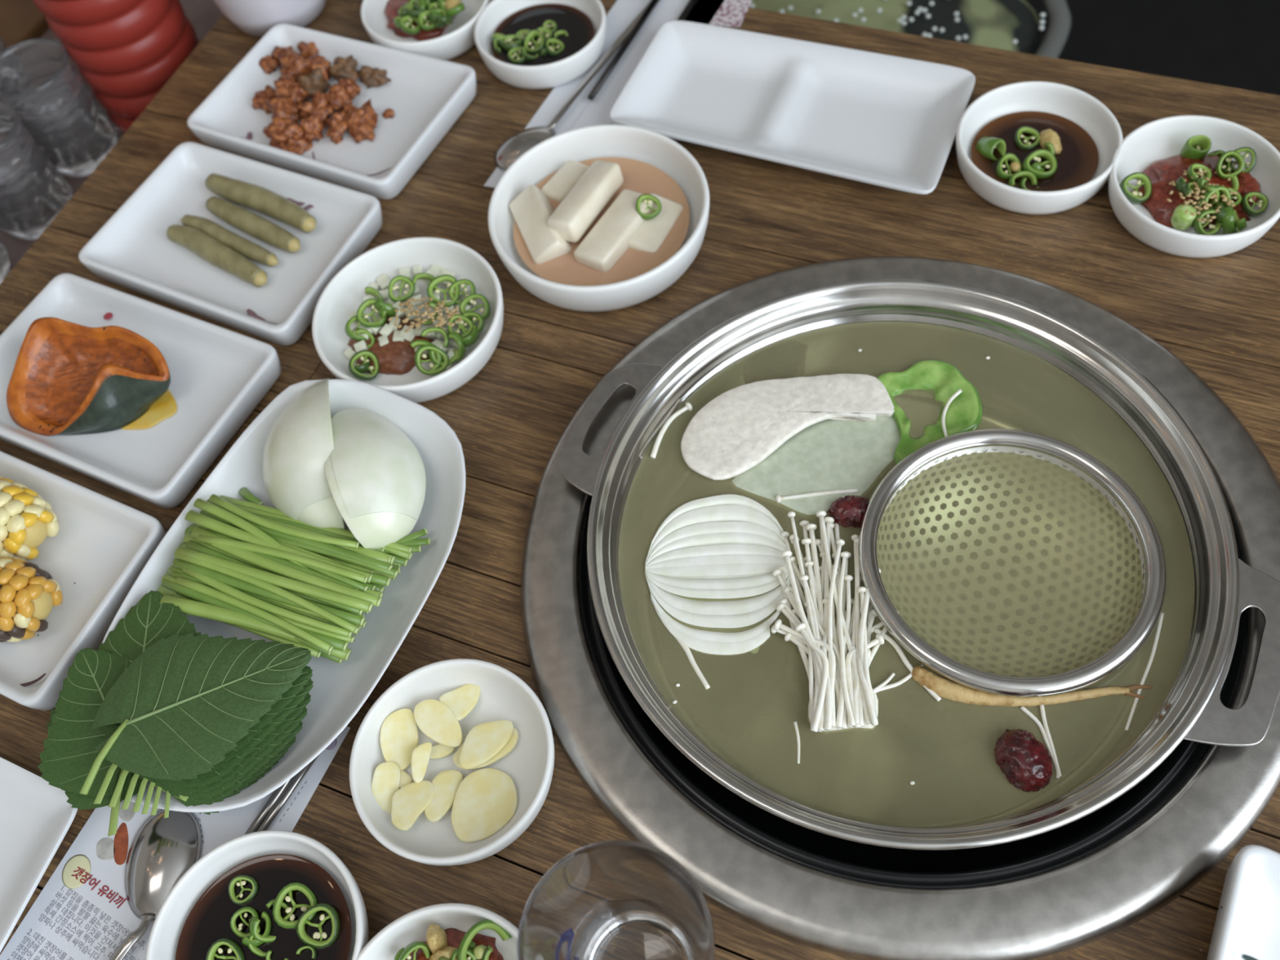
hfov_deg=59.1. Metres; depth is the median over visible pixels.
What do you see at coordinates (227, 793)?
leaf
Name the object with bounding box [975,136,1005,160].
ring
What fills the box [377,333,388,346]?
onion dice
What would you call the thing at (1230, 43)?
bench
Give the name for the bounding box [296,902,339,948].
ring
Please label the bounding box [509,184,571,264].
stick
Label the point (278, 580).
stalk
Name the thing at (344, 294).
bowl
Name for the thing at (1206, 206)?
sesame seeds
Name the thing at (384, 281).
onion dice
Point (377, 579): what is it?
stalk
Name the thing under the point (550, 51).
ring
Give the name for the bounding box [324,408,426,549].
onion wedge
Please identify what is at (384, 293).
onion dice
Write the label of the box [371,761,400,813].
slice
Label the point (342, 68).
chunk
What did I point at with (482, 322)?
ring
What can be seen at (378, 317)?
onion dice
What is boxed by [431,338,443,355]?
onion dice
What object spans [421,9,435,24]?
strip
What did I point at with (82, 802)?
leaf
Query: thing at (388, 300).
onion dice
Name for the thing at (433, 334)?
onion dice
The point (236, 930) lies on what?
ring
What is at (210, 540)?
stalk
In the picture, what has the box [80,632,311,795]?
leaf
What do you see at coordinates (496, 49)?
strip
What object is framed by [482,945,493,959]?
strip
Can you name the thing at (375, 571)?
stalk
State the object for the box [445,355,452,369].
onion dice
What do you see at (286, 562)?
stalk
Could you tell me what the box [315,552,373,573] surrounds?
stalk
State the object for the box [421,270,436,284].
onion dice
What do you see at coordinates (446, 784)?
slice
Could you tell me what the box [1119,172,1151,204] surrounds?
ring
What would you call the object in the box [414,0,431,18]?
ring
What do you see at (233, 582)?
stalk
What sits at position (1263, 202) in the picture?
ring
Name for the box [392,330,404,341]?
onion dice
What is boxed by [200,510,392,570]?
stalk
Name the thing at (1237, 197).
ring
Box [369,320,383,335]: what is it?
onion dice
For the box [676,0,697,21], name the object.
chopstick
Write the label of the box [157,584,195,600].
stalk
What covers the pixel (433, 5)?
ring
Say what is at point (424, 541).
stalk
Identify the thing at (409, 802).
slice
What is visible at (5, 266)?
glass mug
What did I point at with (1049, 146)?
strip
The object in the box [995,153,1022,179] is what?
ring
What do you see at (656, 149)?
bowl
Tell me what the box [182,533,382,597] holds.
stalk
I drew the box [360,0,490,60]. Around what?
bowl
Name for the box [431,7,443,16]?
ring
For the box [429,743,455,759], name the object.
slice
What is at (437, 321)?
onion dice
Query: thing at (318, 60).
chunk
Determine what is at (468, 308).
onion dice
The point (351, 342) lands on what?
paste
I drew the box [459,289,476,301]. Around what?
onion dice
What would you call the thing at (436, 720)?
slice
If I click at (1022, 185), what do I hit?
strip
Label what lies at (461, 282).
ring
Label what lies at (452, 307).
onion dice
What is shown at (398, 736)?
slice
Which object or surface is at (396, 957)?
strip
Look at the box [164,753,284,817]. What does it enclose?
leaf
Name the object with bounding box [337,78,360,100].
chunk
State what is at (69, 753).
leaf
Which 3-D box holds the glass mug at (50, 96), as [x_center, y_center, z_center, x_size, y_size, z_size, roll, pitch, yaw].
[-0.504,-0.317,0.967,0.080,0.096,0.077,-12,59,0]
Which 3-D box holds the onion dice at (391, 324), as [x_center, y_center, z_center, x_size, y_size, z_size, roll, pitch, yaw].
[-0.161,-0.102,0.741,0.006,0.007,0.008,6,61,11]
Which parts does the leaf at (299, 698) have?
stem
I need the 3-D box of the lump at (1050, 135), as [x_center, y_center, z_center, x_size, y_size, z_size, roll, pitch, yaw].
[0.278,-0.230,0.762,0.013,0.008,0.022,-12,59,0]
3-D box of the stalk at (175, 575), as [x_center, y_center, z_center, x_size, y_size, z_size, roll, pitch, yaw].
[-0.214,0.067,0.633,0.113,0.007,0.006,14,62,15]
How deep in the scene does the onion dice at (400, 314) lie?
0.74 m
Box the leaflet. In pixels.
[684,0,751,27]
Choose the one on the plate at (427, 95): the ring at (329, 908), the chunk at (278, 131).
the chunk at (278, 131)
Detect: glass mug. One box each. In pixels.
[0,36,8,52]
[0,37,117,177]
[0,100,72,239]
[0,240,10,283]
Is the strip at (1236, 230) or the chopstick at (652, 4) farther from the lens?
the chopstick at (652, 4)
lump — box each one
[426,924,448,953]
[430,946,457,959]
[444,0,461,9]
[1009,161,1020,172]
[1039,128,1062,154]
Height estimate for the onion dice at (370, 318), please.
0.006 m
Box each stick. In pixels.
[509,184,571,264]
[541,160,589,202]
[627,193,683,252]
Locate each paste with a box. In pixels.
[347,294,422,353]
[353,321,434,374]
[384,0,454,41]
[405,928,503,959]
[1131,150,1251,229]
[1236,171,1261,204]
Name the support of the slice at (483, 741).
on the slice at (511, 744)
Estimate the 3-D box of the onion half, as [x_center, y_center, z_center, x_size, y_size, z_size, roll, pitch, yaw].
[0.044,0.052,0.629,0.082,0.013,0.097,14,62,15]
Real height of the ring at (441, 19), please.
0.013 m
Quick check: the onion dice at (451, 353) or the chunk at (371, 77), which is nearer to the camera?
the onion dice at (451, 353)
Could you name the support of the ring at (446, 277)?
in the bowl at (344, 294)
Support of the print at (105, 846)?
on the placemat
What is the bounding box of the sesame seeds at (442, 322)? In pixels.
[388,297,462,335]
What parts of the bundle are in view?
enoki stem, enoki stem, enoki stem, enoki stem, enoki stem, enoki stem, enoki stem, enoki stem, enoki stem, enoki stem, enoki stem, enoki stem, enoki stem, enoki stem, enoki stem, enoki stem, enoki stem, enoki stem, enoki stem, enoki stem, enoki stem, enoki stem, enoki stem, enoki stem, enoki stem, enoki stem, enoki stem, enoki stem, enoki stem, enoki stem, enoki stem, enoki stem, enoki stem, enoki stem, enoki stem, enoki stem, enoki stem, enoki stem, enoki stem, enoki stem, enoki stem, enoki stem, enoki stem, enoki stem, enoki stem, enoki stem, enoki stem, enoki stem, enoki stem, enoki stem, enoki stem, enoki stem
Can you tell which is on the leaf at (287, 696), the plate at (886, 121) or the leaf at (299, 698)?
the leaf at (299, 698)
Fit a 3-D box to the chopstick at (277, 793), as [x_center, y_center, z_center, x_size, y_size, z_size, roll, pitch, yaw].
[-0.192,0.165,0.599,0.006,0.004,0.094,23,65,19]
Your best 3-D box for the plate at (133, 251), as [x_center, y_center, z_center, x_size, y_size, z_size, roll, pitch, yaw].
[-0.291,-0.171,0.799,0.191,0.022,0.128,20,64,17]
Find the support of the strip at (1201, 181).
on the paste at (1161, 172)
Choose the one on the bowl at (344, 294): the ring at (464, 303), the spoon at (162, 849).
the ring at (464, 303)
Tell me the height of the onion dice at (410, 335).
0.008 m
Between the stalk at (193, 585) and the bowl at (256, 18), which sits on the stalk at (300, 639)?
the stalk at (193, 585)
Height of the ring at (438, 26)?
0.012 m
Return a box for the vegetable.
[875,360,982,466]
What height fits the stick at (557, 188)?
0.016 m
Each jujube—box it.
[827,494,869,529]
[994,728,1053,792]
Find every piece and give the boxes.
[0,475,58,560]
[0,555,62,642]
[546,160,623,242]
[573,189,656,272]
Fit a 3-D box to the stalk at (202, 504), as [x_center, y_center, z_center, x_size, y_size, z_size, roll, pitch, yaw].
[-0.218,0.034,0.648,0.100,0.009,0.009,27,67,21]
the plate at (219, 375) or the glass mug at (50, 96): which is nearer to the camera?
the plate at (219, 375)
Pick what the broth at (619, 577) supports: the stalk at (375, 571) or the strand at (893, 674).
the strand at (893, 674)
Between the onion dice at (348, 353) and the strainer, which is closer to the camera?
the strainer
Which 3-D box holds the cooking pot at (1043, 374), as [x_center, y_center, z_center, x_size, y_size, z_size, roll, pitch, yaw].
[0.146,0.045,0.640,0.355,0.089,0.337,-12,59,0]
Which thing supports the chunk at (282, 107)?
on the plate at (427, 95)
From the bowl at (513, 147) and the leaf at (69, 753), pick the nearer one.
the leaf at (69, 753)
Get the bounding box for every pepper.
[165,224,267,287]
[180,214,278,266]
[204,173,316,232]
[205,196,300,253]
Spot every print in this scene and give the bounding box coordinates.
[62,854,90,888]
[96,837,115,859]
[113,822,128,865]
[118,800,135,821]
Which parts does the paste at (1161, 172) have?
chili strip, chili strip, chili strip, chili strip, chili strip, chili strip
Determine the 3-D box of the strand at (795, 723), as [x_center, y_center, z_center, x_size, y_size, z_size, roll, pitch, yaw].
[0.080,0.134,0.574,0.003,0.002,0.022,-4,59,5]
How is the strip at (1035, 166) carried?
on the soy sauce at (1077, 161)
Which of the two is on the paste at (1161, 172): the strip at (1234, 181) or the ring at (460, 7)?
the strip at (1234, 181)
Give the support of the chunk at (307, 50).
on the plate at (427, 95)
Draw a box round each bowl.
[124,808,201,920]
[145,830,368,959]
[213,0,326,36]
[311,236,503,403]
[349,658,554,866]
[355,902,518,959]
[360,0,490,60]
[474,0,606,88]
[488,124,709,311]
[493,125,555,170]
[955,80,1123,214]
[1107,115,1279,257]
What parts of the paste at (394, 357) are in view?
chili strip, chili strip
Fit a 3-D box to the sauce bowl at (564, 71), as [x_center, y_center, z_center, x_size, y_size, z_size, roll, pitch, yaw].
[-0.075,-0.342,0.870,0.102,0.026,0.102,17,63,16]
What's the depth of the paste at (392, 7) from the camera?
0.90 m
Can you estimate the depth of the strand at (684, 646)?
0.60 m
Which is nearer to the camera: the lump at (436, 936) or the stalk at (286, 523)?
the lump at (436, 936)
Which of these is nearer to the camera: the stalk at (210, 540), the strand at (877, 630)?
the strand at (877, 630)
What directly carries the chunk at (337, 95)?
on the plate at (427, 95)
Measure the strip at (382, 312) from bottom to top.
0.014 m
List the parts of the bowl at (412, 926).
chili strip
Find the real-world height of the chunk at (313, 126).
0.021 m
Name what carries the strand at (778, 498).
on the radish slice at (828, 455)
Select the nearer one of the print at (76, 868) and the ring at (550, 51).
the print at (76, 868)
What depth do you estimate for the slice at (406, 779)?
0.59 m
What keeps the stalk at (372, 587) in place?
on the stalk
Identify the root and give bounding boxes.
[911,664,1151,706]
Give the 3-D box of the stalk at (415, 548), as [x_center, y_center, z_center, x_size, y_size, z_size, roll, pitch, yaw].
[-0.159,0.042,0.654,0.067,0.009,0.006,-2,60,6]
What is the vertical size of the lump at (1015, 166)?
0.004 m
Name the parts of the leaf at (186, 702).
stem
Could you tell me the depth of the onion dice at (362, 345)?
0.73 m
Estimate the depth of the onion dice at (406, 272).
0.76 m
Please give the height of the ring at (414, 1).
0.011 m
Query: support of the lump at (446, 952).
in the bowl at (412, 926)
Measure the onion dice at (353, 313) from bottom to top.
0.006 m
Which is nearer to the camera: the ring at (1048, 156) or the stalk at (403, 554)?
the stalk at (403, 554)
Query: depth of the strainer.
0.63 m
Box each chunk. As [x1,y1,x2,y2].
[251,84,275,114]
[258,54,280,74]
[262,115,304,148]
[266,95,301,120]
[271,45,306,63]
[273,75,311,111]
[279,49,313,79]
[280,131,313,155]
[296,66,331,102]
[296,89,334,127]
[297,40,319,58]
[300,113,324,142]
[302,51,331,81]
[324,83,353,111]
[326,110,348,144]
[328,54,359,80]
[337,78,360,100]
[342,98,377,143]
[357,65,391,88]
[382,108,394,119]
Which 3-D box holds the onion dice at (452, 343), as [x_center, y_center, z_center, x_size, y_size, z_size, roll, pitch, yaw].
[-0.118,-0.090,0.732,0.009,0.005,0.009,18,64,17]
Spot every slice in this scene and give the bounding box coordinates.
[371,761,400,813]
[379,707,418,770]
[391,780,434,831]
[400,769,412,788]
[410,742,431,783]
[413,699,462,746]
[424,769,462,822]
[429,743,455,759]
[439,684,480,720]
[450,768,517,842]
[453,727,518,769]
[458,720,513,769]
[680,373,893,479]
[730,415,899,519]
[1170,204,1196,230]
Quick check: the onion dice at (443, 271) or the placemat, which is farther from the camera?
the onion dice at (443, 271)
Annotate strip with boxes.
[265,949,288,959]
[266,898,289,920]
[377,302,393,318]
[394,947,404,959]
[420,300,437,325]
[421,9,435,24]
[427,11,445,27]
[438,941,475,959]
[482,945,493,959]
[493,35,506,53]
[520,46,538,59]
[536,40,549,56]
[553,30,568,39]
[1019,177,1039,190]
[1030,161,1044,171]
[1035,142,1054,167]
[1191,198,1213,222]
[1195,177,1220,195]
[1230,174,1239,191]
[1231,222,1239,233]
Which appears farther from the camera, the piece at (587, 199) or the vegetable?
the piece at (587, 199)
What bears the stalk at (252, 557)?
on the vegetable plate at (339, 691)
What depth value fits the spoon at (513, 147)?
0.83 m
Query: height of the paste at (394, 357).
0.015 m
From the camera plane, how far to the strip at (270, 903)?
0.56 m
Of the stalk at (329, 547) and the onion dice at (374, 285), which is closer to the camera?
the stalk at (329, 547)
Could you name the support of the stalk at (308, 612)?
on the stalk
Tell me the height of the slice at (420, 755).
0.006 m
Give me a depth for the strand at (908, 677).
0.58 m
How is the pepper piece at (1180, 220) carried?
on the paste at (1161, 172)
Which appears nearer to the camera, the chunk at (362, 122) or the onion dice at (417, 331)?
the onion dice at (417, 331)
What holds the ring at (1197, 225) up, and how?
in the bowl at (1166, 137)
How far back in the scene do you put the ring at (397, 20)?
0.89 m
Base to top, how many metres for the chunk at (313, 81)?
0.024 m
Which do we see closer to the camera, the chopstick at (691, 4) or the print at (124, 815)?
the print at (124, 815)
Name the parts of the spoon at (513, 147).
handle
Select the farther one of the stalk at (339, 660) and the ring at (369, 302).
the ring at (369, 302)
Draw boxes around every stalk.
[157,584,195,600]
[160,594,351,660]
[161,573,355,642]
[161,578,348,651]
[170,564,351,613]
[171,571,344,628]
[173,546,373,612]
[173,558,364,625]
[173,592,321,657]
[174,575,333,653]
[175,552,359,633]
[178,542,285,577]
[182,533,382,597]
[182,543,364,617]
[182,568,352,637]
[184,526,189,534]
[185,510,372,582]
[185,540,363,614]
[188,524,398,577]
[190,532,376,590]
[191,526,382,606]
[192,523,385,592]
[193,497,307,568]
[196,524,352,568]
[196,533,368,582]
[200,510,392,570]
[205,528,358,590]
[206,498,269,512]
[208,493,359,548]
[208,502,412,553]
[219,495,413,559]
[237,527,391,564]
[238,539,391,586]
[239,487,262,504]
[247,511,384,551]
[253,593,332,622]
[258,515,395,564]
[286,523,385,553]
[293,635,332,655]
[297,562,368,591]
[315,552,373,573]
[320,554,397,577]
[320,652,343,663]
[351,620,366,627]
[383,545,421,553]
[386,553,408,566]
[391,566,399,573]
[392,562,401,567]
[395,528,427,542]
[396,537,430,546]
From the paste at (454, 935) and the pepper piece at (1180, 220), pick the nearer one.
the paste at (454, 935)
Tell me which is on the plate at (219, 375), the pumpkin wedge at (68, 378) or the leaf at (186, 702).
the pumpkin wedge at (68, 378)
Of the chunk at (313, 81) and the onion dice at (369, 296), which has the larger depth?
the chunk at (313, 81)
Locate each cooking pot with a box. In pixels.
[559,279,1279,849]
[749,0,1071,58]
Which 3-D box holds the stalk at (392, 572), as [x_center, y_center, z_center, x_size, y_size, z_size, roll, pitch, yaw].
[-0.200,0.039,0.648,0.132,0.008,0.008,10,62,13]
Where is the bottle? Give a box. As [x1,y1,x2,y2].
[32,0,199,133]
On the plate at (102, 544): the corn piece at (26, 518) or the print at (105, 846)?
the corn piece at (26, 518)
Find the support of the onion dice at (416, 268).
in the bowl at (344, 294)
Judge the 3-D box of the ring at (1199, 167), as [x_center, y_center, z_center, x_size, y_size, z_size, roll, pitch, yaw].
[0.359,-0.196,0.725,0.014,0.009,0.015,-22,60,-6]
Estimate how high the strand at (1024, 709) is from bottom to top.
0.002 m
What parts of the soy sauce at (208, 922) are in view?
chili strip, chili strip, chili strip, chili strip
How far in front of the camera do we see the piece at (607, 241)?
0.74 m
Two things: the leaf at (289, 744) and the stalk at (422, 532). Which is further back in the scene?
the stalk at (422, 532)
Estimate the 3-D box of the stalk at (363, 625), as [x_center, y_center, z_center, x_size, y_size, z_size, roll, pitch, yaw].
[-0.209,0.065,0.639,0.120,0.008,0.008,12,62,14]
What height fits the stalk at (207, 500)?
0.008 m
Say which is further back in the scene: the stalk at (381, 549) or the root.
the stalk at (381, 549)
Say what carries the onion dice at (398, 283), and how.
in the bowl at (344, 294)
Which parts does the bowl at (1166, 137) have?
chili strip, chili strip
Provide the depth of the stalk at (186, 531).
0.67 m
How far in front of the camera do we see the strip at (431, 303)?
0.73 m
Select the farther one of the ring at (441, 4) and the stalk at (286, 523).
the ring at (441, 4)
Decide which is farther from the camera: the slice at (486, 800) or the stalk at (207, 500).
the stalk at (207, 500)
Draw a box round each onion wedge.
[262,377,344,528]
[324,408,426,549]
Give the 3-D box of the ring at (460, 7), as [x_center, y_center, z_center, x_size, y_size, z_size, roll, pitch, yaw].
[-0.146,-0.371,0.890,0.017,0.013,0.017,-16,59,-3]
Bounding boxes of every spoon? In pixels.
[108,808,201,959]
[493,0,658,170]
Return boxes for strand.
[650,402,692,458]
[672,635,710,689]
[775,488,857,502]
[792,721,800,764]
[872,672,895,692]
[873,627,941,702]
[874,663,923,693]
[941,389,962,436]
[1020,706,1059,778]
[1039,704,1062,777]
[1124,612,1164,731]
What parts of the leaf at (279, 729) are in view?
stem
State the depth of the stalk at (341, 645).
0.63 m
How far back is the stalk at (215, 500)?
0.65 m
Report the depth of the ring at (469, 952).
0.53 m
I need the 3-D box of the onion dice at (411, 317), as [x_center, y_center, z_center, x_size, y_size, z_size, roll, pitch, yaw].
[-0.150,-0.111,0.744,0.009,0.007,0.009,-31,61,-11]
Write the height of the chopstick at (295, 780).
0.004 m
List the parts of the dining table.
table burner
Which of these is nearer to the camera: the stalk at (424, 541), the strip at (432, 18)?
the stalk at (424, 541)
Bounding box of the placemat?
[0,726,350,959]
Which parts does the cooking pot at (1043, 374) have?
handle, handle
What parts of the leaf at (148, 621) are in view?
stem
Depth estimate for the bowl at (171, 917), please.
0.56 m
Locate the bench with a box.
[1024,0,1279,95]
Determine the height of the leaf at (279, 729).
0.019 m
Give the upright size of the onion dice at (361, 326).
0.006 m
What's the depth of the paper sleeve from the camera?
0.86 m
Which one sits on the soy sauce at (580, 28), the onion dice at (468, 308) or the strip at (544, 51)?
the strip at (544, 51)
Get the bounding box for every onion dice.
[343,346,355,359]
[347,310,356,324]
[353,339,367,352]
[359,324,372,339]
[362,294,375,308]
[363,315,372,322]
[367,282,380,295]
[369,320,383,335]
[372,311,381,322]
[376,273,390,289]
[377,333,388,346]
[378,288,389,300]
[378,323,394,336]
[385,293,398,303]
[388,316,400,330]
[391,301,404,318]
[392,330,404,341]
[393,280,407,291]
[398,267,411,279]
[398,324,415,341]
[403,305,420,319]
[404,283,420,296]
[408,293,423,306]
[413,265,422,275]
[413,325,427,336]
[414,346,427,354]
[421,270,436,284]
[425,326,436,337]
[426,290,441,302]
[429,264,445,276]
[431,314,444,328]
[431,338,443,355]
[434,340,448,351]
[435,327,448,337]
[439,268,456,285]
[441,299,455,313]
[443,315,455,327]
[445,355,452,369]
[447,347,457,356]
[448,337,457,348]
[454,304,471,313]
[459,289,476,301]
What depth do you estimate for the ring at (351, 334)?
0.74 m
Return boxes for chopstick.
[244,777,293,834]
[255,755,319,831]
[586,0,659,100]
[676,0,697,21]
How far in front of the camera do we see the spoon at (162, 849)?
0.58 m
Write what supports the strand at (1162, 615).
on the broth at (619, 577)
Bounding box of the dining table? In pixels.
[0,0,1279,959]
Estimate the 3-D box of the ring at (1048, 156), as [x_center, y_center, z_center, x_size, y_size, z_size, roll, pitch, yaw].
[0.266,-0.210,0.752,0.022,0.013,0.020,1,60,7]
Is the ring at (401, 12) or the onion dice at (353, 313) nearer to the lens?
the onion dice at (353, 313)
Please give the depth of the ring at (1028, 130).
0.77 m
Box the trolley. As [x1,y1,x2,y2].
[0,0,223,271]
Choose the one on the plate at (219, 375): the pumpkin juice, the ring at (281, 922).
the pumpkin juice
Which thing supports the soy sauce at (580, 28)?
in the sauce bowl at (564, 71)
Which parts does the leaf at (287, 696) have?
stem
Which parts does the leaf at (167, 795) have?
stem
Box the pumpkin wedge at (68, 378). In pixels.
[6,316,170,435]
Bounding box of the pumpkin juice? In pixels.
[121,389,177,429]
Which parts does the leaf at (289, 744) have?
stem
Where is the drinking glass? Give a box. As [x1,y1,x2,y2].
[516,840,715,959]
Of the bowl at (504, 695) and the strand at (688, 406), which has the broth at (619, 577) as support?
the strand at (688, 406)
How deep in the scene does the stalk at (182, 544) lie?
0.66 m
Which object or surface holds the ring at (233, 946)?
on the soy sauce at (208, 922)
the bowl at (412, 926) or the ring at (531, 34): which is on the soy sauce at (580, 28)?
the ring at (531, 34)
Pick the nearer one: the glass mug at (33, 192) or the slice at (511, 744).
the slice at (511, 744)
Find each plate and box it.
[0,273,281,508]
[0,451,165,711]
[0,756,77,952]
[78,142,382,346]
[102,378,466,812]
[186,23,476,199]
[609,20,975,194]
[1199,844,1279,959]
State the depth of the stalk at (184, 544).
0.64 m
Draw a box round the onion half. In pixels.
[644,493,797,655]
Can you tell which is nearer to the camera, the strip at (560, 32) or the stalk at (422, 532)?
the stalk at (422, 532)
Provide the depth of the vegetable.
0.67 m
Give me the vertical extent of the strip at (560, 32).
0.005 m
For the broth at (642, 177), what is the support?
in the bowl at (656, 149)
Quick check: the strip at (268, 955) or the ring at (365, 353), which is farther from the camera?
the ring at (365, 353)
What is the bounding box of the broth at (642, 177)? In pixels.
[513,157,689,285]
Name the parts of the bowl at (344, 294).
chili strip, chili strip, chili strip, chili strip, chili strip, chili strip, chili strip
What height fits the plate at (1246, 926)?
0.035 m
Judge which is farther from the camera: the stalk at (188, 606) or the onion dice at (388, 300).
the onion dice at (388, 300)
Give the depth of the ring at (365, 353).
0.73 m
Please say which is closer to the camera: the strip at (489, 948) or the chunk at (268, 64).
the strip at (489, 948)
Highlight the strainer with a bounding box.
[857,428,1166,697]
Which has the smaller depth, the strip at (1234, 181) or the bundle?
the bundle
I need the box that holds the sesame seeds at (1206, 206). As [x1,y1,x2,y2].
[1166,168,1237,222]
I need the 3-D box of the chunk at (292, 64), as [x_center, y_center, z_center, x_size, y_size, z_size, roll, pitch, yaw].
[-0.269,-0.318,0.877,0.024,0.024,0.028,27,66,20]
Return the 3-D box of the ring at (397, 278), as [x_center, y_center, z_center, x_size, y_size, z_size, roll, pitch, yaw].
[-0.159,-0.127,0.749,0.019,0.013,0.017,-29,61,-10]
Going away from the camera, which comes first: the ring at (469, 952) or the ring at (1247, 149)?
the ring at (469, 952)
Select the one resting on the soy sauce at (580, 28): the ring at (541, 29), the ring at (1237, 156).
the ring at (541, 29)
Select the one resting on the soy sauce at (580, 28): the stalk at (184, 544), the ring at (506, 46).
the ring at (506, 46)
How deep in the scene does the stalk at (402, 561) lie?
0.65 m
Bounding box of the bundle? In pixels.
[770,510,898,733]
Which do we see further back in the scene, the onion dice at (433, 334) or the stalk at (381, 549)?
the onion dice at (433, 334)
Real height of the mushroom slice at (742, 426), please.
0.010 m
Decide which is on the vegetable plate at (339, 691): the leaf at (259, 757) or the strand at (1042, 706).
the leaf at (259, 757)
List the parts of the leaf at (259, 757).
stem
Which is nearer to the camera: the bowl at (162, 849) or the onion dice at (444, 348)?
the bowl at (162, 849)
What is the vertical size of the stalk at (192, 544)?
0.008 m
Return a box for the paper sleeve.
[484,0,724,187]
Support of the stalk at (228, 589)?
on the stalk at (175, 575)
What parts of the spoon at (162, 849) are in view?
handle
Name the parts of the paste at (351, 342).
chili strip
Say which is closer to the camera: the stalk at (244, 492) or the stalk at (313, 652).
the stalk at (313, 652)
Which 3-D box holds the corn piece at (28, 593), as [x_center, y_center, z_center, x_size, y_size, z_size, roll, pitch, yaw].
[-0.374,0.067,0.651,0.070,0.043,0.049,7,61,11]
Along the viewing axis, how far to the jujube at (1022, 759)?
0.55 m
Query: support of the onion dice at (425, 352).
on the paste at (394, 357)
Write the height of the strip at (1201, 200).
0.015 m
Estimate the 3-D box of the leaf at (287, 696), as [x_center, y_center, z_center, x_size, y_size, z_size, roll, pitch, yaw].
[-0.225,0.124,0.589,0.104,0.016,0.080,-8,59,2]
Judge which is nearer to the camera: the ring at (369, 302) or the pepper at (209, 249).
the ring at (369, 302)
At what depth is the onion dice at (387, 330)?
0.74 m
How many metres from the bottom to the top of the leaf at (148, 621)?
0.011 m
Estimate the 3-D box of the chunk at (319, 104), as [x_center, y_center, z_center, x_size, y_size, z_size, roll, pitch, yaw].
[-0.243,-0.279,0.852,0.027,0.022,0.030,-12,59,0]
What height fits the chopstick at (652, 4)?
0.004 m
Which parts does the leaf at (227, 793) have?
stem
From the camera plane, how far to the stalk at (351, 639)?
0.62 m
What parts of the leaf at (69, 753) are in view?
blade, stem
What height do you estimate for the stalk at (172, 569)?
0.007 m
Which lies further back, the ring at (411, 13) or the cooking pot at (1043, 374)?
the ring at (411, 13)
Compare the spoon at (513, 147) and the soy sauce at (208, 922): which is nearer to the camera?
the soy sauce at (208, 922)
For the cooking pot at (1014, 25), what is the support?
on the bench
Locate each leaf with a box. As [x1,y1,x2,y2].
[37,648,188,801]
[46,590,201,836]
[64,772,146,809]
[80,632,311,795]
[93,666,312,804]
[107,678,313,807]
[120,693,311,809]
[132,706,307,812]
[141,720,302,814]
[151,736,296,815]
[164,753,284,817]
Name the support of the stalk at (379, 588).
on the stalk
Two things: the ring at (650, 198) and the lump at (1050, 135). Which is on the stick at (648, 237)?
the ring at (650, 198)
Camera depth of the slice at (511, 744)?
0.59 m
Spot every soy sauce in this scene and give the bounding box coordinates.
[175,853,351,959]
[490,3,594,66]
[970,111,1098,191]
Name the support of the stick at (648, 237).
in the bowl at (656, 149)
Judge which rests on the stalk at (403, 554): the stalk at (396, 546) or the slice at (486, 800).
the stalk at (396, 546)
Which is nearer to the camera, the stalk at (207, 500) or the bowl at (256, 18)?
the stalk at (207, 500)
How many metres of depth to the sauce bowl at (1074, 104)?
0.76 m
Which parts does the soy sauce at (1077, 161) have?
chili strip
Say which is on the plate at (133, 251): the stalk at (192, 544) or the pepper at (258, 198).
the pepper at (258, 198)
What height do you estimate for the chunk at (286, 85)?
0.020 m
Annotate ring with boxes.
[205,937,244,959]
[228,875,257,905]
[230,906,258,937]
[272,882,317,928]
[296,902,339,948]
[344,315,369,341]
[347,350,379,381]
[356,298,386,328]
[388,275,414,302]
[394,16,410,28]
[397,3,415,17]
[397,941,431,959]
[399,15,420,35]
[404,4,426,17]
[405,0,415,4]
[408,0,427,10]
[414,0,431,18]
[414,344,448,375]
[417,11,435,31]
[426,8,448,29]
[426,274,460,307]
[427,2,445,14]
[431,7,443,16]
[435,15,453,24]
[437,0,457,17]
[445,2,465,16]
[447,314,473,340]
[448,279,475,306]
[449,946,477,959]
[458,293,490,321]
[460,311,484,333]
[491,33,505,45]
[499,34,523,51]
[507,46,527,63]
[515,29,530,42]
[523,29,546,53]
[536,26,552,40]
[542,19,557,33]
[544,37,564,55]
[635,193,662,220]
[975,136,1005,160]
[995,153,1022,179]
[1014,126,1040,150]
[1022,149,1057,178]
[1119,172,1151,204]
[1179,134,1211,159]
[1186,163,1211,185]
[1192,208,1222,235]
[1214,150,1244,178]
[1219,187,1241,207]
[1226,146,1257,173]
[1240,191,1268,217]
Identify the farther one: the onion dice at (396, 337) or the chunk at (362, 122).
the chunk at (362, 122)
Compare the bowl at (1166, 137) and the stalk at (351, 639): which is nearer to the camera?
the stalk at (351, 639)

